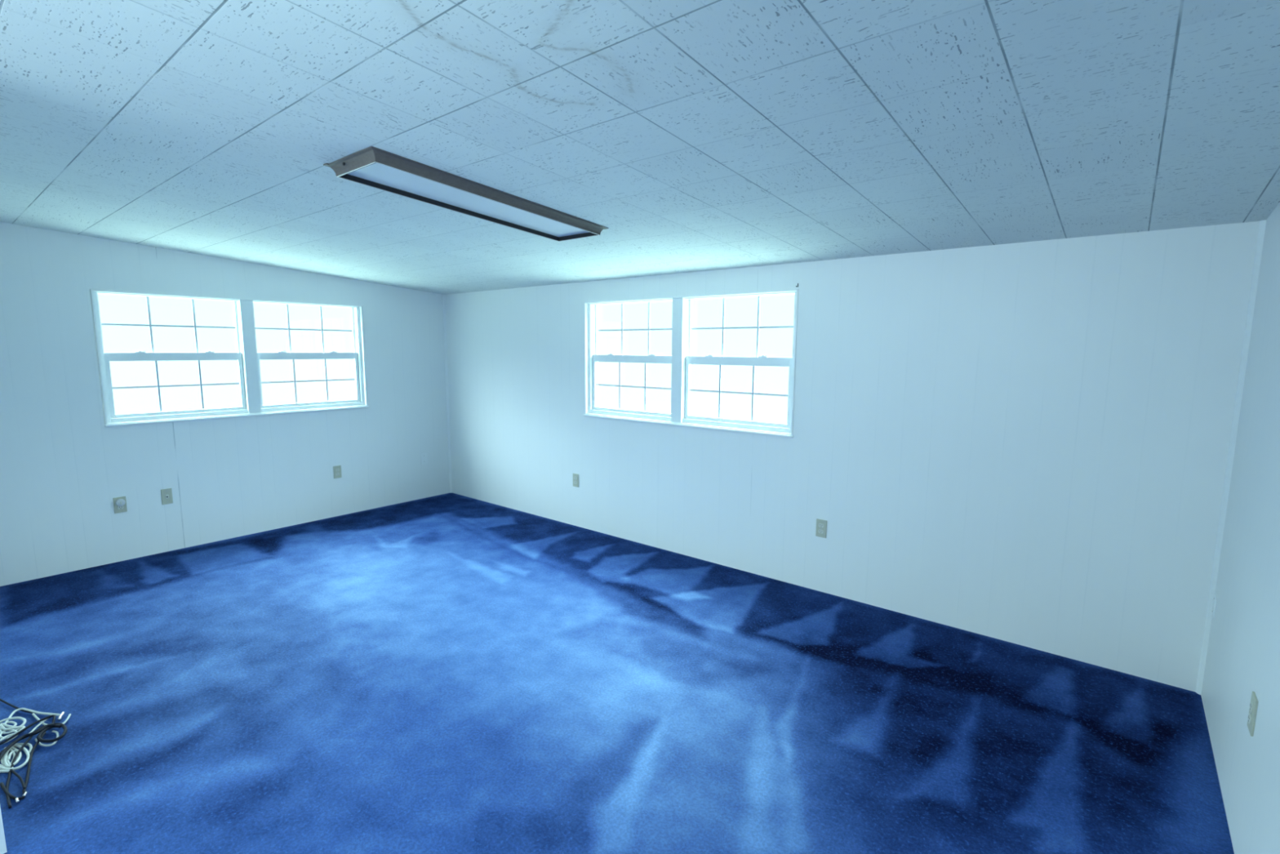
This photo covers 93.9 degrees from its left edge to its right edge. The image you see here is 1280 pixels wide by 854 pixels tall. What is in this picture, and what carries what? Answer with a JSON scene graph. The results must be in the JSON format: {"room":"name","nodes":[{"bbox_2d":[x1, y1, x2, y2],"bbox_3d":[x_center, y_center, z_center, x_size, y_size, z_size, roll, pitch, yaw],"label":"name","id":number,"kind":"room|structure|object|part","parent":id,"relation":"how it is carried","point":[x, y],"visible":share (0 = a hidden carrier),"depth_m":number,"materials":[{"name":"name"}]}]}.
{"room":"empty room","nodes":[
{"label":"empty room","id":0,"kind":"room"},
{"bbox_2d":[0,806,7,853],"bbox_3d":[-3.157,0.027,2.589,3.000,2.350,0.120,6,10,39],"label":"wall","id":1,"kind":"structure","parent":0,"point":[2,842],"depth_m":1.84,"materials":[{"name":"paint"}]},
{"bbox_2d":[0,222,449,586],"bbox_3d":[-3.937,-0.262,4.093,0.140,2.521,6.140,6,10,39],"label":"wall","id":2,"kind":"structure","parent":0,"point":[62,470],"depth_m":4.49,"materials":[{"name":"paint"}]},
{"bbox_2d":[112,496,127,513],"bbox_3d":[-3.754,0.562,4.316,0.009,0.115,0.070,6,10,39],"label":"wall outlet","id":3,"kind":"object","parent":2,"relation":"attached to","point":[117,508],"visible":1,"depth_m":4.32,"materials":[{"name":"beige plastic"}]},
{"bbox_2d":[115,498,125,506],"bbox_3d":[-3.739,0.544,4.301,0.030,0.052,0.052,6,10,39],"label":"plug adapter","id":4,"kind":"object","parent":3,"relation":"attached to","point":[120,502],"visible":1,"depth_m":4.29,"materials":[{"name":"grey plastic"}]},
{"bbox_2d":[160,488,173,504],"bbox_3d":[-3.580,0.526,4.524,0.013,0.118,0.066,6,10,39],"label":"jack plate","id":5,"kind":"object","parent":2,"relation":"attached to","point":[166,494],"visible":1,"depth_m":4.52,"materials":[{"name":"beige plastic"}]},
{"bbox_2d":[89,288,368,426],"bbox_3d":[-3.221,-0.569,4.919,0.144,0.952,1.892,6,10,39],"label":"window","id":6,"kind":"structure","parent":2,"relation":"in","point":[247,357],"depth_m":4.85,"materials":[{"name":"white paint"}]},
{"bbox_3d":[-3.553,-0.760,4.550,0.024,0.442,0.857,6,10,39],"label":"sash","id":7,"kind":"part","parent":6,"relation":"part of","materials":[{"name":"white plastic"}]},
{"bbox_2d":[101,296,235,352],"bbox_3d":[-3.553,-0.768,4.549,0.008,0.418,0.829,6,10,39],"label":"grille","id":8,"kind":"object","parent":6,"relation":"attached to","point":[150,326],"depth_m":4.55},
{"bbox_3d":[-3.529,-0.336,4.583,0.030,0.464,0.851,6,10,39],"label":"sash","id":9,"kind":"part","parent":6,"relation":"part of","materials":[{"name":"white plastic"}]},
{"bbox_2d":[112,360,239,411],"bbox_3d":[-3.529,-0.318,4.586,0.008,0.380,0.799,6,10,39],"label":"grille","id":10,"kind":"object","parent":6,"relation":"attached to","point":[220,409],"depth_m":4.65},
{"bbox_3d":[-3.182,-0.100,4.947,0.036,0.016,1.892,6,10,39],"label":"sill","id":11,"kind":"part","parent":6,"relation":"part of","materials":[{"name":"white paint"}]},
{"bbox_2d":[254,304,352,352],"bbox_3d":[-2.954,-0.861,5.281,0.008,0.418,0.829,6,10,39],"label":"grille","id":12,"kind":"object","parent":6,"relation":"attached to","point":[287,313],"depth_m":5.32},
{"bbox_3d":[-2.954,-0.853,5.282,0.024,0.442,0.857,6,10,39],"label":"sash","id":13,"kind":"part","parent":6,"relation":"part of","materials":[{"name":"white plastic"}]},
{"bbox_3d":[-2.929,-0.429,5.316,0.030,0.464,0.851,6,10,39],"label":"sash","id":14,"kind":"part","parent":6,"relation":"part of","materials":[{"name":"white plastic"}]},
{"bbox_2d":[261,359,355,403],"bbox_3d":[-2.930,-0.411,5.319,0.008,0.380,0.799,6,10,39],"label":"grille","id":15,"kind":"object","parent":6,"relation":"attached to","point":[293,362],"depth_m":5.40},
{"bbox_2d":[333,465,342,478],"bbox_3d":[-2.785,0.414,5.501,0.009,0.115,0.070,6,10,39],"label":"wall outlet","id":16,"kind":"object","parent":2,"relation":"attached to","point":[336,469],"visible":1,"depth_m":5.50,"materials":[{"name":"beige plastic"}]},
{"bbox_2d":[0,493,1234,853],"bbox_3d":[-1.622,1.260,2.300,5.958,0.001,6.000,6,10,39],"label":"floor","id":17,"kind":"structure","parent":0,"point":[447,673],"depth_m":2.59,"materials":[{"name":"blue carpet"}]},
{"bbox_2d":[0,746,17,767],"bbox_3d":[-2.404,1.253,2.273,0.158,0.008,0.060,6,10,39],"label":"cable","id":18,"kind":"object","parent":17,"relation":"on","point":[12,748],"visible":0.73,"depth_m":2.26,"materials":[{"name":"white plastic"}]},
{"bbox_2d":[0,720,22,745],"bbox_3d":[-2.545,1.228,2.417,0.182,0.008,0.080,6,10,39],"label":"cable","id":19,"kind":"object","parent":17,"relation":"on","point":[3,731],"visible":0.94,"depth_m":2.41,"materials":[{"name":"white plastic"}]},
{"bbox_2d":[0,716,26,742],"bbox_3d":[-2.554,1.221,2.433,0.186,0.009,0.080,7,10,43],"label":"cable","id":20,"kind":"object","parent":17,"relation":"on","point":[2,726],"visible":1,"depth_m":2.43,"materials":[{"name":"white plastic"}]},
{"bbox_2d":[0,744,30,769],"bbox_3d":[-2.375,1.252,2.263,0.195,0.010,0.087,6,10,39],"label":"cable","id":21,"kind":"object","parent":17,"relation":"on","point":[6,764],"visible":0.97,"depth_m":2.25,"materials":[{"name":"white plastic"}]},
{"bbox_2d":[0,742,32,772],"bbox_3d":[-2.372,1.252,2.274,0.081,0.009,0.208,-6,10,-39],"label":"cable","id":22,"kind":"object","parent":17,"relation":"on","point":[29,744],"visible":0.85,"depth_m":2.29,"materials":[{"name":"white plastic"}]},
{"bbox_2d":[9,768,26,789],"bbox_3d":[-2.237,1.266,2.152,0.173,0.007,0.013,5,9,32],"label":"cable","id":23,"kind":"object","parent":17,"relation":"on","point":[12,771],"visible":1,"depth_m":2.15,"materials":[{"name":"rubber"}]},
{"bbox_2d":[5,734,33,808],"bbox_3d":[-2.289,1.258,2.191,0.041,0.024,0.456,-6,10,-38],"label":"cable","id":24,"kind":"object","parent":17,"relation":"on","point":[8,800],"visible":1,"depth_m":2.18,"materials":[{"name":"rubber"}]},
{"bbox_2d":[0,698,39,714],"bbox_3d":[-2.655,1.210,2.573,0.377,0.007,0.031,3,8,17],"label":"cable","id":25,"kind":"object","parent":17,"relation":"on","point":[1,700],"visible":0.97,"depth_m":2.58,"materials":[{"name":"rubber"}]},
{"bbox_2d":[0,731,45,802],"bbox_3d":[-2.284,1.257,2.201,0.087,0.021,0.438,-5,9,-37],"label":"cable","id":26,"kind":"object","parent":17,"relation":"on","point":[17,799],"visible":1,"depth_m":2.13,"materials":[{"name":"rubber"}]},
{"bbox_2d":[0,724,54,759],"bbox_3d":[-2.410,1.225,2.327,0.058,0.010,0.216,0,7,0],"label":"cable","id":27,"kind":"object","parent":17,"relation":"on","point":[16,740],"visible":1,"depth_m":2.35,"materials":[{"name":"rubber"}]},
{"bbox_2d":[0,714,56,744],"bbox_3d":[-2.472,1.222,2.412,0.069,0.023,0.186,4,8,28],"label":"cable","id":28,"kind":"object","parent":17,"relation":"on","point":[54,716],"visible":0.93,"depth_m":2.42,"materials":[{"name":"rubber"}]},
{"bbox_2d":[0,722,67,754],"bbox_3d":[-2.392,1.226,2.367,0.187,0.011,0.150,-5,9,-34],"label":"cable","id":29,"kind":"object","parent":17,"relation":"on","point":[59,725],"visible":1,"depth_m":2.38,"materials":[{"name":"rubber"}]},
{"bbox_2d":[4,707,65,724],"bbox_3d":[-2.542,1.213,2.524,0.222,0.012,0.143,-2,8,-18],"label":"cable","id":30,"kind":"object","parent":17,"relation":"on","point":[60,715],"visible":1,"depth_m":2.52,"materials":[{"name":"rubber"}]},
{"bbox_2d":[24,714,52,738],"bbox_3d":[-2.459,1.222,2.440,0.012,0.007,0.152,-2,8,-14],"label":"cable","id":31,"kind":"object","parent":17,"relation":"on","point":[42,722],"visible":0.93,"depth_m":2.45,"materials":[{"name":"white plastic"}]},
{"bbox_2d":[35,729,58,746],"bbox_3d":[-2.350,1.240,2.372,0.115,0.007,0.067,6,10,39],"label":"cable","id":32,"kind":"object","parent":17,"relation":"on","point":[53,731],"visible":0.94,"depth_m":2.35,"materials":[{"name":"white plastic"}]},
{"bbox_2d":[31,713,71,724],"bbox_3d":[-2.473,1.220,2.490,0.192,0.007,0.080,0,7,1],"label":"cable","id":33,"kind":"object","parent":17,"relation":"on","point":[34,715],"visible":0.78,"depth_m":2.50,"materials":[{"name":"white plastic"}]},
{"bbox_2d":[0,0,1279,294],"bbox_3d":[-1.608,-1.031,1.999,5.958,0.421,6.000,6,10,39],"label":"ceiling","id":34,"kind":"structure","parent":0,"point":[703,135],"depth_m":1.84,"materials":[{"name":"tile"}]},
{"bbox_2d":[323,146,608,241],"bbox_3d":[-0.711,-1.023,2.756,0.368,0.130,1.280,6,10,39],"label":"ceiling light","id":35,"kind":"object","parent":34,"relation":"attached to","point":[371,166],"visible":1,"depth_m":2.60,"materials":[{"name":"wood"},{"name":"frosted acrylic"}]},
{"bbox_2d":[444,221,1259,691],"bbox_3d":[0.319,-0.081,4.528,5.958,2.100,0.140,6,10,39],"label":"wall","id":36,"kind":"structure","parent":0,"point":[1026,444],"depth_m":3.30,"materials":[{"name":"white paint"}]},
{"bbox_2d":[442,294,452,493],"bbox_3d":[-2.037,-0.331,6.321,0.018,2.100,0.018,6,10,39],"label":"trim","id":37,"kind":"structure","parent":36,"relation":"attached to","point":[443,295],"depth_m":6.32,"materials":[{"name":"white paint"}]},
{"bbox_2d":[573,473,578,487],"bbox_3d":[-0.562,0.465,5.221,0.070,0.115,0.009,6,10,39],"label":"wall outlet","id":38,"kind":"object","parent":36,"relation":"attached to","point":[575,477],"visible":1,"depth_m":5.22,"materials":[{"name":"beige plastic"}]},
{"bbox_2d":[583,288,798,437],"bbox_3d":[0.304,-0.489,4.471,1.892,0.952,0.144,6,10,39],"label":"window","id":39,"kind":"structure","parent":36,"relation":"in","point":[681,359],"depth_m":4.42,"materials":[{"name":"white paint"}]},
{"bbox_3d":[-0.061,-0.343,4.799,0.851,0.464,0.030,6,10,39],"label":"sash","id":40,"kind":"part","parent":39,"relation":"part of","materials":[{"name":"white plastic"}]},
{"bbox_2d":[595,362,671,411],"bbox_3d":[-0.061,-0.325,4.803,0.799,0.380,0.008,6,10,39],"label":"grille","id":41,"kind":"object","parent":39,"relation":"attached to","point":[598,408],"depth_m":4.87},
{"bbox_3d":[-0.036,-0.767,4.771,0.857,0.442,0.024,6,10,39],"label":"sash","id":42,"kind":"part","parent":39,"relation":"part of","materials":[{"name":"white plastic"}]},
{"bbox_2d":[596,302,671,355],"bbox_3d":[-0.036,-0.775,4.770,0.829,0.418,0.008,6,10,39],"label":"grille","id":43,"kind":"object","parent":39,"relation":"attached to","point":[621,329],"depth_m":4.84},
{"bbox_3d":[0.267,-0.019,4.490,1.892,0.016,0.036,6,10,39],"label":"sill","id":44,"kind":"part","parent":39,"relation":"part of","materials":[{"name":"white paint"}]},
{"bbox_3d":[0.677,-0.261,4.206,0.851,0.464,0.030,6,10,39],"label":"sash","id":45,"kind":"part","parent":39,"relation":"part of","materials":[{"name":"white plastic"}]},
{"bbox_2d":[688,364,788,421],"bbox_3d":[0.678,-0.243,4.209,0.799,0.380,0.008,6,10,39],"label":"grille","id":46,"kind":"object","parent":39,"relation":"attached to","point":[694,417],"depth_m":4.27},
{"bbox_3d":[0.702,-0.685,4.177,0.857,0.442,0.024,6,10,39],"label":"sash","id":47,"kind":"part","parent":39,"relation":"part of","materials":[{"name":"white plastic"}]},
{"bbox_2d":[690,296,793,356],"bbox_3d":[0.702,-0.693,4.176,0.829,0.418,0.008,6,10,39],"label":"grille","id":48,"kind":"object","parent":39,"relation":"attached to","point":[758,304],"depth_m":4.24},
{"bbox_2d":[815,518,826,537],"bbox_3d":[1.163,0.650,3.833,0.070,0.115,0.009,6,10,39],"label":"wall outlet","id":49,"kind":"object","parent":36,"relation":"attached to","point":[821,525],"visible":1,"depth_m":3.83,"materials":[{"name":"beige plastic"}]},
{"bbox_2d":[1195,219,1266,694],"bbox_3d":[2.575,0.185,2.613,0.018,2.100,0.018,6,10,39],"label":"trim","id":50,"kind":"structure","parent":36,"relation":"attached to","point":[1262,224],"depth_m":2.60,"materials":[{"name":"white paint"}]},
{"bbox_2d":[1200,202,1279,853],"bbox_3d":[0.797,0.268,0.286,0.140,2.521,6.140,6,10,39],"label":"wall","id":51,"kind":"structure","parent":0,"point":[1242,658],"depth_m":2.06,"materials":[{"name":"white paint"}]},
{"bbox_2d":[1247,691,1257,736],"bbox_3d":[1.874,0.877,1.831,0.009,0.115,0.070,6,10,39],"label":"wall outlet","id":52,"kind":"object","parent":51,"relation":"attached to","point":[1254,701],"visible":1,"depth_m":1.82,"materials":[{"name":"beige plastic"}]},
{"bbox_2d":[1248,713,1251,724],"bbox_3d":[1.872,0.896,1.835,0.003,0.025,0.034,6,10,39],"label":"receptacle","id":53,"kind":"object","parent":52,"relation":"attached to","point":[1249,714],"depth_m":1.83,"materials":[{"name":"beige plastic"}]},
{"bbox_2d":[1249,701,1253,712],"bbox_3d":[1.872,0.858,1.830,0.003,0.025,0.034,6,10,39],"label":"receptacle","id":54,"kind":"object","parent":52,"relation":"attached to","point":[1251,702],"depth_m":1.82,"materials":[{"name":"beige plastic"}]}
]}

